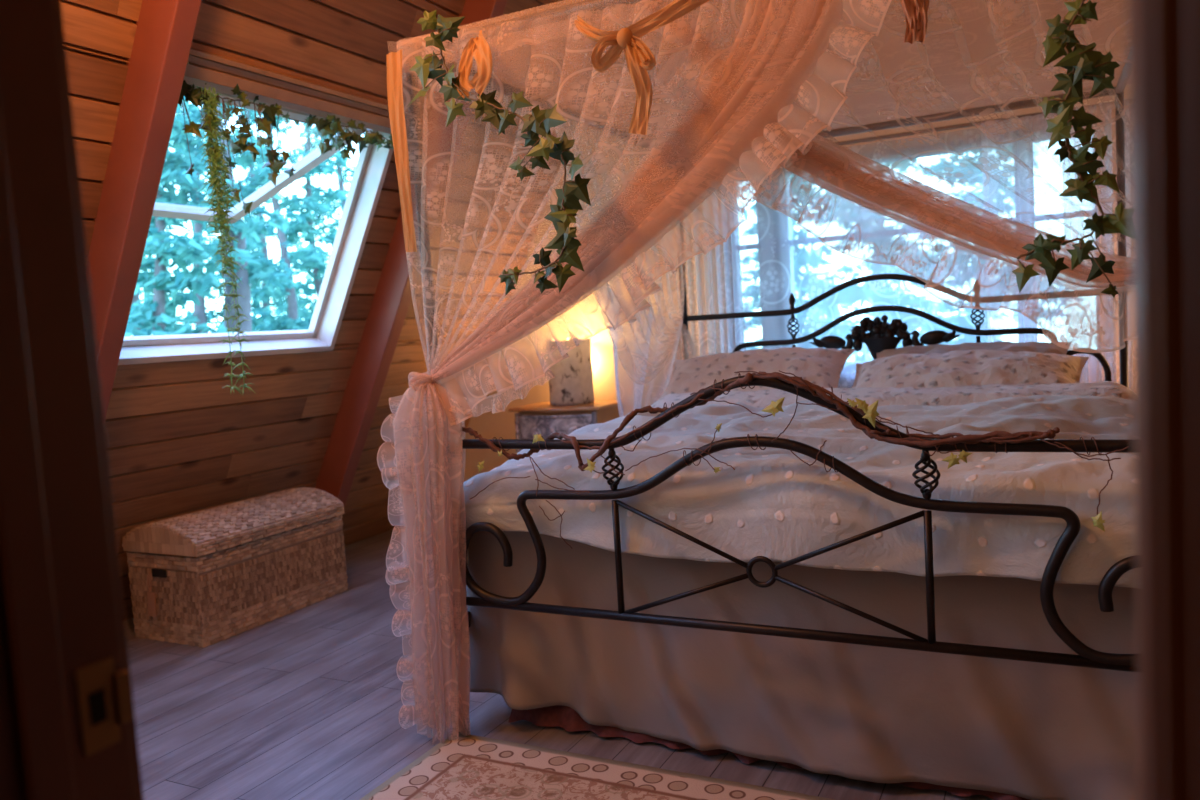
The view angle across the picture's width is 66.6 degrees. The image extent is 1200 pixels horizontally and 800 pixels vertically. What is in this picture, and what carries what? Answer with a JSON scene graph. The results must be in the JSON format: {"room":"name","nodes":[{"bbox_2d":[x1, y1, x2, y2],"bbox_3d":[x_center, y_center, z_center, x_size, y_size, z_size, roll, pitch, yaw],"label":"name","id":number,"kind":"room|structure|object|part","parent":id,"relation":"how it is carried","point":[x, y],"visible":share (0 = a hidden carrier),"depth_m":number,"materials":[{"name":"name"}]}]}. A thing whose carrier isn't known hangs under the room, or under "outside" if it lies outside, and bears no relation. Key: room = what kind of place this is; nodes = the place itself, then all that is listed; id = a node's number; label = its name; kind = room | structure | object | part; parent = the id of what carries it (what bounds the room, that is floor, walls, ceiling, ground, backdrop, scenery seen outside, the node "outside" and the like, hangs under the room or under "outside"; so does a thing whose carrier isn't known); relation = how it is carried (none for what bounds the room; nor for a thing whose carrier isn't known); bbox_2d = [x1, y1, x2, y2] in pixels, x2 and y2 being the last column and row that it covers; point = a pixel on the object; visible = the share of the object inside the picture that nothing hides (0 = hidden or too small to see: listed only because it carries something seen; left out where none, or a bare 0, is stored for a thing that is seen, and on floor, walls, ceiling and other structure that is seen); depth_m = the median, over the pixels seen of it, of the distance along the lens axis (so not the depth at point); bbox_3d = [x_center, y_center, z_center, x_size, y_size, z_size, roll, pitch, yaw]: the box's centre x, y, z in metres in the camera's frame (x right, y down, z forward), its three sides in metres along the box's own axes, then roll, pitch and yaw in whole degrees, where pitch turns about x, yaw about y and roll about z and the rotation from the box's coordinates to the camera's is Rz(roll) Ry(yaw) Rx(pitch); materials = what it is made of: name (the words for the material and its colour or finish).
{"room":"bedroom","nodes":[
{"label":"bedroom","id":0,"kind":"room"},
{"bbox_2d":[61,0,572,619],"bbox_3d":[-1.757,-0.626,3.700,1.833,3.399,5.300,-1,5,27],"label":"wall","id":1,"kind":"structure","parent":0,"point":[178,441],"depth_m":4.33,"materials":[{"name":"brown wood"}]},
{"bbox_2d":[87,0,201,422],"bbox_3d":[-1.783,-0.598,3.356,1.916,3.392,0.090,-1,5,27],"label":"wooden beam","id":2,"kind":"structure","parent":1,"relation":"attached to","point":[165,30],"depth_m":3.23,"materials":[{"name":"brown wood"}]},
{"bbox_2d":[118,48,408,364],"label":"window","id":3,"kind":"structure","parent":1,"relation":"in","point":[372,165],"depth_m":4.35,"materials":[{"name":"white wood"}]},
{"bbox_3d":[-1.807,-1.084,4.133,0.976,0.382,1.160,-1,5,27],"label":"sash","id":4,"kind":"part","parent":3,"relation":"part of","materials":[{"name":"white wood"}]},
{"bbox_2d":[178,80,410,213],"bbox_3d":[-1.227,-1.006,3.881,0.151,0.495,1.314,-1,5,27],"label":"ivy","id":5,"kind":"object","parent":3,"relation":"attached to","point":[331,128],"visible":0.88,"depth_m":3.66,"materials":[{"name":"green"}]},
{"bbox_2d":[198,86,254,394],"bbox_3d":[-1.415,-0.591,3.442,0.127,1.152,0.158,-1,5,27],"label":"trailing plant","id":6,"kind":"object","parent":5,"relation":"hanging from","point":[210,106],"visible":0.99,"depth_m":3.42,"materials":[{"name":"green plant"}]},
{"bbox_2d":[315,0,506,506],"bbox_3d":[-1.045,-0.755,4.806,1.916,3.392,0.090,-1,5,27],"label":"wooden beam","id":7,"kind":"structure","parent":1,"relation":"attached to","point":[393,295],"depth_m":4.85,"materials":[{"name":"brown wood"}]},
{"bbox_2d":[125,515,992,799],"bbox_3d":[0.578,1.039,2.749,6.913,0.060,6.800,-1,5,27],"label":"floor","id":8,"kind":"structure","parent":0,"point":[305,703],"depth_m":3.10,"materials":[{"name":"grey wood"}]},
{"bbox_2d":[122,487,347,646],"bbox_3d":[-1.709,0.757,4.370,0.488,0.531,0.910,-1,5,27],"label":"chest","id":9,"kind":"object","parent":8,"relation":"on","point":[203,578],"visible":1,"depth_m":4.08,"materials":[{"name":"beige wicker"}]},
{"bbox_3d":[-1.972,0.799,4.002,0.024,0.096,0.012,-1,5,27],"label":"tag cord","id":10,"kind":"part","parent":9,"relation":"part of","materials":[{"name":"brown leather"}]},
{"bbox_3d":[-1.719,0.559,4.359,0.488,0.135,0.901,-1,5,27],"label":"chest lid","id":11,"kind":"part","parent":9,"relation":"part of","materials":[{"name":"beige wicker"}]},
{"bbox_2d":[508,400,619,453],"bbox_3d":[-0.177,0.428,5.679,0.630,0.803,0.465,-1,5,27],"label":"nightstand","id":12,"kind":"object","parent":8,"relation":"on","point":[543,418],"visible":0.26,"depth_m":5.50,"materials":[{"name":"brown wood"}]},
{"bbox_3d":[-0.273,0.208,5.500,0.502,0.235,0.070,-1,5,27],"label":"drawer","id":13,"kind":"part","parent":12,"relation":"part of","materials":[{"name":"grey wood"}]},
{"bbox_2d":[546,338,593,405],"bbox_3d":[-0.183,-0.177,5.659,0.278,0.404,0.270,-1,5,27],"label":"lantern","id":14,"kind":"object","parent":12,"relation":"on","point":[572,383],"visible":0.8,"depth_m":5.54,"materials":[{"name":"beige paper"}]},
{"bbox_2d":[360,733,835,799],"bbox_3d":[0.176,1.091,1.793,2.100,0.012,1.350,-1,5,27],"label":"rug","id":15,"kind":"object","parent":8,"relation":"on","point":[469,767],"visible":1,"depth_m":2.52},
{"bbox_2d":[652,199,714,369],"bbox_3d":[0.470,-0.210,4.923,0.335,2.096,0.040,-1,5,27],"label":"drape","id":16,"kind":"object","parent":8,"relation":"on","point":[692,283],"visible":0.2,"depth_m":4.87,"materials":[{"name":"white fabric"}]},
{"bbox_2d":[405,0,1137,732],"bbox_3d":[0.876,-0.128,3.356,2.123,2.132,2.349,-1,5,27],"label":"canopy bed","id":17,"kind":"object","parent":8,"relation":"on","point":[880,337],"visible":0.78,"depth_m":2.55,"materials":[{"name":"brown metal"}]},
{"bbox_3d":[-0.504,0.007,2.816,0.052,2.115,0.052,-1,5,27],"label":"post","id":18,"kind":"part","parent":17,"relation":"part of","materials":[{"name":"brown metal"}]},
{"bbox_3d":[0.021,0.614,3.872,0.030,0.050,2.210,-1,5,27],"label":"rail","id":19,"kind":"part","parent":17,"relation":"part of","materials":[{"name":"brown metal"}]},
{"bbox_2d":[408,10,590,295],"bbox_3d":[-0.278,-0.687,2.463,0.566,0.818,0.089,-1,5,30],"label":"ivy garland","id":20,"kind":"object","parent":17,"relation":"hanging from","point":[540,122],"visible":1,"depth_m":2.42,"materials":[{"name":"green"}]},
{"bbox_3d":[0.331,-1.065,2.275,2.020,0.035,0.035,-1,5,27],"label":"canopy rail","id":21,"kind":"part","parent":17,"relation":"part of","materials":[{"name":"fabric"}]},
{"bbox_3d":[-0.087,-1.152,3.735,0.035,0.035,2.231,-1,5,26],"label":"canopy rail","id":22,"kind":"part","parent":17,"relation":"part of","materials":[{"name":"fabric"}]},
{"bbox_2d":[602,448,623,490],"bbox_3d":[0.036,0.196,2.562,0.061,0.132,0.061,-5,5,-21],"label":"basket","id":23,"kind":"object","parent":17,"relation":"on","point":[612,455],"depth_m":2.55,"materials":[{"name":"brown metal"}]},
{"bbox_2d":[555,119,694,416],"bbox_3d":[0.125,-0.198,4.260,0.201,2.015,1.388,-1,5,27],"label":"drape","id":24,"kind":"object","parent":17,"relation":"hanging from","point":[645,349],"visible":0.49,"depth_m":4.37,"materials":[{"name":"white fabric"}]},
{"bbox_2d":[377,0,891,743],"bbox_3d":[0.040,-0.014,2.469,1.571,2.133,0.208,-1,5,27],"label":"drape","id":25,"kind":"object","parent":17,"relation":"hanging from","point":[777,46],"visible":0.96,"depth_m":2.47,"materials":[{"name":"fabric"}]},
{"bbox_2d":[456,30,491,100],"bbox_3d":[-0.336,-0.920,2.492,0.081,0.200,0.143,-7,6,-38],"label":"loop","id":26,"kind":"object","parent":25,"relation":"attached to","point":[479,48],"visible":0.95,"depth_m":2.49,"materials":[{"name":"orange fabric"}]},
{"bbox_3d":[-0.007,-0.571,2.449,1.337,1.016,0.036,-1,5,27],"label":"drape panel","id":27,"kind":"part","parent":25,"relation":"part of","materials":[{"name":"pink fabric"}]},
{"bbox_2d":[574,0,709,134],"bbox_3d":[0.105,-0.847,2.301,0.419,0.364,0.112,-1,5,27],"label":"ribbon bow","id":28,"kind":"object","parent":25,"relation":"attached to","point":[639,58],"visible":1,"depth_m":2.28,"materials":[{"name":"orange fabric"}]},
{"bbox_3d":[0.458,-0.206,4.817,0.052,2.115,0.052,-1,5,27],"label":"post","id":29,"kind":"part","parent":17,"relation":"part of","materials":[{"name":"brown metal"}]},
{"bbox_2d":[395,0,1127,160],"bbox_3d":[0.809,-1.145,3.269,2.130,0.104,2.368,-1,5,27],"label":"canopy roof","id":30,"kind":"structure","parent":17,"relation":"on","point":[966,48],"depth_m":3.02,"materials":[{"name":"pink fabric"}]},
{"bbox_2d":[386,50,416,251],"bbox_3d":[-0.582,-0.723,2.671,0.070,0.580,0.036,-1,5,27],"label":"ribbon","id":31,"kind":"object","parent":30,"relation":"hanging from","point":[393,59],"visible":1,"depth_m":2.66,"materials":[{"name":"orange fabric"}]},
{"bbox_3d":[0.398,0.033,2.360,2.000,0.198,0.029,-1,5,27],"label":"rail","id":32,"kind":"part","parent":17,"relation":"part of","materials":[{"name":"brown metal"}]},
{"bbox_2d":[451,395,1135,613],"bbox_3d":[0.825,0.340,3.178,2.133,0.639,1.748,-1,5,27],"label":"duvet","id":33,"kind":"object","parent":17,"relation":"on","point":[776,506],"visible":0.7,"depth_m":2.48,"materials":[{"name":"white fabric"}]},
{"bbox_2d":[651,381,1132,407],"bbox_3d":[1.109,0.028,3.751,1.986,0.162,0.464,-1,5,27],"label":"sheet","id":34,"kind":"object","parent":33,"relation":"on","point":[960,395],"visible":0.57,"depth_m":3.52,"materials":[{"name":"white fabric"}]},
{"bbox_2d":[852,349,1089,387],"bbox_3d":[1.506,-0.063,3.828,0.974,0.283,0.494,-1,5,27],"label":"pillow","id":35,"kind":"object","parent":33,"relation":"on","point":[955,368],"visible":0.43,"depth_m":3.74,"materials":[{"name":"beige fabric"}]},
{"bbox_2d":[877,341,1071,357],"bbox_3d":[1.606,-0.133,4.026,0.840,0.234,0.373,-1,5,29],"label":"pillow","id":36,"kind":"object","parent":35,"relation":"on","point":[1045,347],"visible":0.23,"depth_m":4.04,"materials":[{"name":"beige fabric"}]},
{"bbox_2d":[787,314,799,338],"bbox_3d":[0.961,-0.364,4.544,0.061,0.140,0.061,-5,5,-21],"label":"basket","id":37,"kind":"object","parent":17,"relation":"on","point":[792,318],"depth_m":4.53,"materials":[{"name":"brown metal"}]},
{"bbox_2d":[460,370,1128,547],"bbox_3d":[0.372,0.170,2.378,1.739,0.493,0.098,-1,5,27],"label":"garland","id":38,"kind":"object","parent":17,"relation":"attached to","point":[870,412],"visible":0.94,"depth_m":2.26,"materials":[{"name":"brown plant"}]},
{"bbox_3d":[0.309,0.060,2.403,1.608,0.262,0.089,-1,5,27],"label":"stem","id":39,"kind":"part","parent":38,"relation":"part of","materials":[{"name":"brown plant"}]},
{"bbox_3d":[0.433,0.605,2.404,2.000,0.026,0.026,-1,5,27],"label":"rail","id":40,"kind":"part","parent":17,"relation":"part of","materials":[{"name":"brown metal"}]},
{"bbox_3d":[0.417,0.351,2.384,1.942,0.518,0.028,-1,5,27],"label":"scroll rail","id":41,"kind":"part","parent":17,"relation":"part of","materials":[{"name":"brown metal"}]},
{"bbox_2d":[466,527,1139,799],"bbox_3d":[0.923,0.552,3.383,2.233,0.702,2.092,-1,5,27],"label":"bed skirt","id":42,"kind":"object","parent":17,"relation":"hanging from","point":[1024,729],"visible":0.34,"depth_m":2.44,"materials":[{"name":"beige fabric"}]},
{"bbox_2d":[508,705,1029,799],"bbox_3d":[0.552,0.943,2.568,1.850,0.150,0.130,-1,5,27],"label":"lace underskirt","id":43,"kind":"object","parent":42,"relation":"attached to","point":[565,717],"visible":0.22,"depth_m":2.79,"materials":[{"name":"brown fabric"}]},
{"bbox_2d":[849,315,912,358],"bbox_3d":[1.337,-0.296,4.360,0.293,0.217,0.070,-1,5,27],"label":"flower basket","id":44,"kind":"object","parent":17,"relation":"on","point":[880,337],"depth_m":4.34,"materials":[{"name":"brown metal"}]},
{"bbox_2d":[634,0,1131,352],"bbox_3d":[0.787,-0.038,2.208,1.439,2.110,0.206,-1,5,27],"label":"drape","id":45,"kind":"object","parent":17,"relation":"hanging from","point":[865,183],"visible":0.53,"depth_m":2.16,"materials":[{"name":"white fabric"}]},
{"bbox_3d":[1.331,-0.514,4.340,2.000,0.168,0.029,-1,5,27],"label":"rail","id":46,"kind":"part","parent":17,"relation":"part of","materials":[{"name":"brown metal"}]},
{"bbox_3d":[1.345,-0.284,4.357,1.506,0.332,0.028,-1,5,27],"label":"scroll rail","id":47,"kind":"part","parent":17,"relation":"part of","materials":[{"name":"brown metal"}]},
{"bbox_2d":[900,0,929,43],"bbox_3d":[0.721,-0.907,2.099,0.083,0.173,0.042,-1,5,27],"label":"ribbon tail","id":48,"kind":"object","parent":17,"relation":"hanging from","point":[915,11],"visible":1,"depth_m":2.10,"materials":[{"name":"brown fabric"}]},
{"bbox_2d":[912,450,939,499],"bbox_3d":[0.779,0.180,2.182,0.061,0.132,0.061,-5,5,-21],"label":"basket","id":49,"kind":"object","parent":17,"relation":"on","point":[925,458],"depth_m":2.17,"materials":[{"name":"brown metal"}]},
{"bbox_3d":[1.284,-1.278,4.281,2.000,0.035,0.035,-1,5,27],"label":"canopy rail","id":50,"kind":"part","parent":17,"relation":"part of","materials":[{"name":"fabric"}]},
{"bbox_2d":[970,302,984,329],"bbox_3d":[1.718,-0.381,4.157,0.061,0.140,0.061,-5,5,-21],"label":"basket","id":51,"kind":"object","parent":17,"relation":"on","point":[977,326],"depth_m":4.15,"materials":[{"name":"brown metal"}]},
{"bbox_2d":[1012,0,1130,296],"bbox_3d":[0.954,-0.522,1.853,0.227,0.639,0.067,-2,5,20],"label":"ivy garland","id":52,"kind":"object","parent":17,"relation":"hanging from","point":[1081,63],"visible":1,"depth_m":1.85,"materials":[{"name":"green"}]},
{"bbox_3d":[1.702,-1.191,2.821,0.035,0.035,2.231,-1,5,25],"label":"canopy rail","id":53,"kind":"part","parent":17,"relation":"part of","materials":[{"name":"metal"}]},
{"bbox_3d":[2.239,-0.245,3.907,0.052,2.115,0.052,-1,5,27],"label":"post","id":54,"kind":"part","parent":17,"relation":"part of","materials":[{"name":"brown metal"}]},
{"bbox_2d":[1062,100,1132,382],"bbox_3d":[2.304,-0.255,4.053,0.425,2.096,0.044,-1,5,27],"label":"drape","id":55,"kind":"object","parent":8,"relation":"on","point":[1067,223],"visible":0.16,"depth_m":4.06,"materials":[{"name":"white fabric"}]},
{"bbox_2d":[437,85,1127,514],"bbox_3d":[1.675,-0.914,4.978,7.013,3.350,0.120,-1,5,27],"label":"wall","id":56,"kind":"structure","parent":0,"point":[490,425],"depth_m":5.82,"materials":[{"name":"beige paint"}]},
{"bbox_2d":[742,137,981,377],"bbox_3d":[1.636,-0.745,4.968,2.080,1.220,0.175,-1,5,27],"label":"window","id":57,"kind":"structure","parent":56,"relation":"in","point":[779,231],"depth_m":5.26,"materials":[{"name":"grey"}]},
{"bbox_3d":[1.655,-0.149,4.981,2.080,0.030,0.100,-1,5,27],"label":"sill","id":58,"kind":"part","parent":57,"relation":"part of","materials":[{"name":"white wood"}]},
{"bbox_2d":[747,99,1127,158],"bbox_3d":[1.560,-1.388,4.836,2.534,0.040,0.154,-1,5,27],"label":"curtain rod","id":59,"kind":"object","parent":56,"relation":"attached to","point":[978,123],"visible":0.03,"depth_m":4.69,"materials":[{"name":"metal"}]},
{"bbox_2d":[691,164,750,356],"bbox_3d":[0.701,-0.630,5.268,0.330,1.460,0.036,-1,5,27],"label":"window curtain","id":60,"kind":"object","parent":59,"relation":"hanging from","point":[724,266],"visible":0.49,"depth_m":5.25,"materials":[{"name":"white fabric"}]},
{"bbox_2d":[744,128,986,387],"bbox_3d":[1.435,-0.695,4.943,1.325,1.350,0.016,-1,5,27],"label":"window curtain","id":61,"kind":"object","parent":59,"relation":"hanging from","point":[970,132],"visible":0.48,"depth_m":4.92,"materials":[{"name":"white fabric"}]},
{"bbox_2d":[981,102,1132,390],"bbox_3d":[2.275,-0.664,4.452,0.737,1.460,0.040,-1,5,27],"label":"window curtain","id":62,"kind":"object","parent":59,"relation":"hanging from","point":[1023,181],"visible":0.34,"depth_m":4.48,"materials":[{"name":"white fabric"}]},
{"bbox_3d":[-0.501,-0.451,0.702,7.013,3.350,0.120,-1,5,27],"label":"wall","id":63,"kind":"structure","parent":0,"visible":0},
{"bbox_2d":[0,0,1199,799],"bbox_3d":[-0.108,0.164,0.569,0.973,2.100,0.152,-1,5,27],"label":"door frame","id":64,"kind":"structure","parent":63,"relation":"in","point":[68,726],"depth_m":0.72,"materials":[{"name":"brown wood"}]},
{"bbox_3d":[-0.426,0.262,0.786,0.006,0.075,0.044,-1,5,27],"label":"strike plate","id":65,"kind":"part","parent":64,"relation":"part of","materials":[{"name":"gold metal"}]},
{"label":"outside","id":66,"kind":"structure","parent":0,"visible":0},
{"bbox_3d":[0.273,1.648,16.947,75.000,0.744,60.000,-1,5,27],"label":"ground","id":67,"kind":"structure","parent":66,"visible":0},
{"bbox_2d":[132,141,183,329],"bbox_3d":[-8.644,-1.673,16.239,3.774,8.015,3.861,-3,4,2],"label":"conifer tree","id":68,"kind":"object","parent":67,"relation":"on","point":[136,297],"visible":0.02,"depth_m":16.37,"materials":[{"name":"green plant"}]},
{"bbox_2d":[125,96,258,335],"bbox_3d":[-4.764,-0.686,10.018,2.536,6.528,2.740,-4,4,-9],"label":"conifer tree","id":69,"kind":"object","parent":67,"relation":"on","point":[155,312],"visible":0.16,"depth_m":10.17,"materials":[{"name":"green plant"}]},
{"bbox_2d":[140,101,276,332],"bbox_3d":[-6.506,-2.228,14.839,3.317,9.072,3.683,-7,5,-35],"label":"conifer tree","id":70,"kind":"object","parent":67,"relation":"on","point":[199,311],"visible":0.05,"depth_m":14.93,"materials":[{"name":"green plant"}]},
{"bbox_2d":[137,103,299,331],"bbox_3d":[-4.543,-2.038,11.226,1.518,9.016,1.843,-2,5,16],"label":"conifer tree","id":71,"kind":"object","parent":67,"relation":"on","point":[247,273],"visible":0.27,"depth_m":11.36,"materials":[{"name":"green plant"}]},
{"bbox_2d":[203,108,316,330],"bbox_3d":[-7.464,-2.576,20.479,4.282,9.015,3.972,-3,4,5],"label":"conifer tree","id":72,"kind":"object","parent":67,"relation":"on","point":[262,244],"visible":0.05,"depth_m":20.31,"materials":[{"name":"green plant"}]},
{"bbox_2d":[210,113,341,331],"bbox_3d":[-4.925,-2.233,14.006,2.196,9.010,2.218,-5,5,-16],"label":"conifer tree","id":73,"kind":"object","parent":67,"relation":"on","point":[291,239],"visible":0.3,"depth_m":14.05,"materials":[{"name":"green plant"}]},
{"bbox_2d":[263,121,352,330],"bbox_3d":[-4.565,-2.338,15.073,2.138,9.009,1.858,-5,5,-23],"label":"conifer tree","id":74,"kind":"object","parent":67,"relation":"on","point":[313,196],"visible":0.19,"depth_m":14.93,"materials":[{"name":"green plant"}]},
{"bbox_2d":[288,132,365,287],"bbox_3d":[-5.296,-2.633,19.295,3.912,9.042,3.976,-1,5,27],"label":"conifer tree","id":75,"kind":"object","parent":67,"relation":"on","point":[340,169],"visible":0.05,"depth_m":18.97,"materials":[{"name":"green plant"}]},
{"bbox_2d":[743,175,889,361],"bbox_3d":[2.791,-1.433,13.469,3.913,6.577,3.048,-1,5,27],"label":"conifer tree","id":76,"kind":"object","parent":67,"relation":"on","point":[802,258],"visible":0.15,"depth_m":12.92,"materials":[{"name":"green plant"}]},
{"bbox_2d":[808,158,958,361],"bbox_3d":[4.702,-1.625,14.445,3.865,6.569,4.182,-1,5,27],"label":"conifer tree","id":77,"kind":"object","parent":67,"relation":"on","point":[906,300],"visible":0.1,"depth_m":14.19,"materials":[{"name":"green plant"}]},
{"bbox_2d":[897,150,987,347],"bbox_3d":[5.467,-1.528,12.605,3.707,6.570,2.992,-7,6,-42],"label":"conifer tree","id":78,"kind":"object","parent":67,"relation":"on","point":[963,171],"visible":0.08,"depth_m":12.69,"materials":[{"name":"green plant"}]},
{"bbox_3d":[0.930,0.422,3.428,1.860,0.460,2.000,-1,5,27],"label":"mattress","id":79,"kind":"object","parent":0,"visible":0},
{"bbox_2d":[657,347,854,400],"bbox_3d":[0.706,-0.091,4.298,0.908,0.292,0.435,-1,5,27],"label":"pillow","id":80,"kind":"object","parent":79,"relation":"on","point":[822,367],"visible":0.62,"depth_m":4.24,"materials":[{"name":"beige fabric"}]}
]}

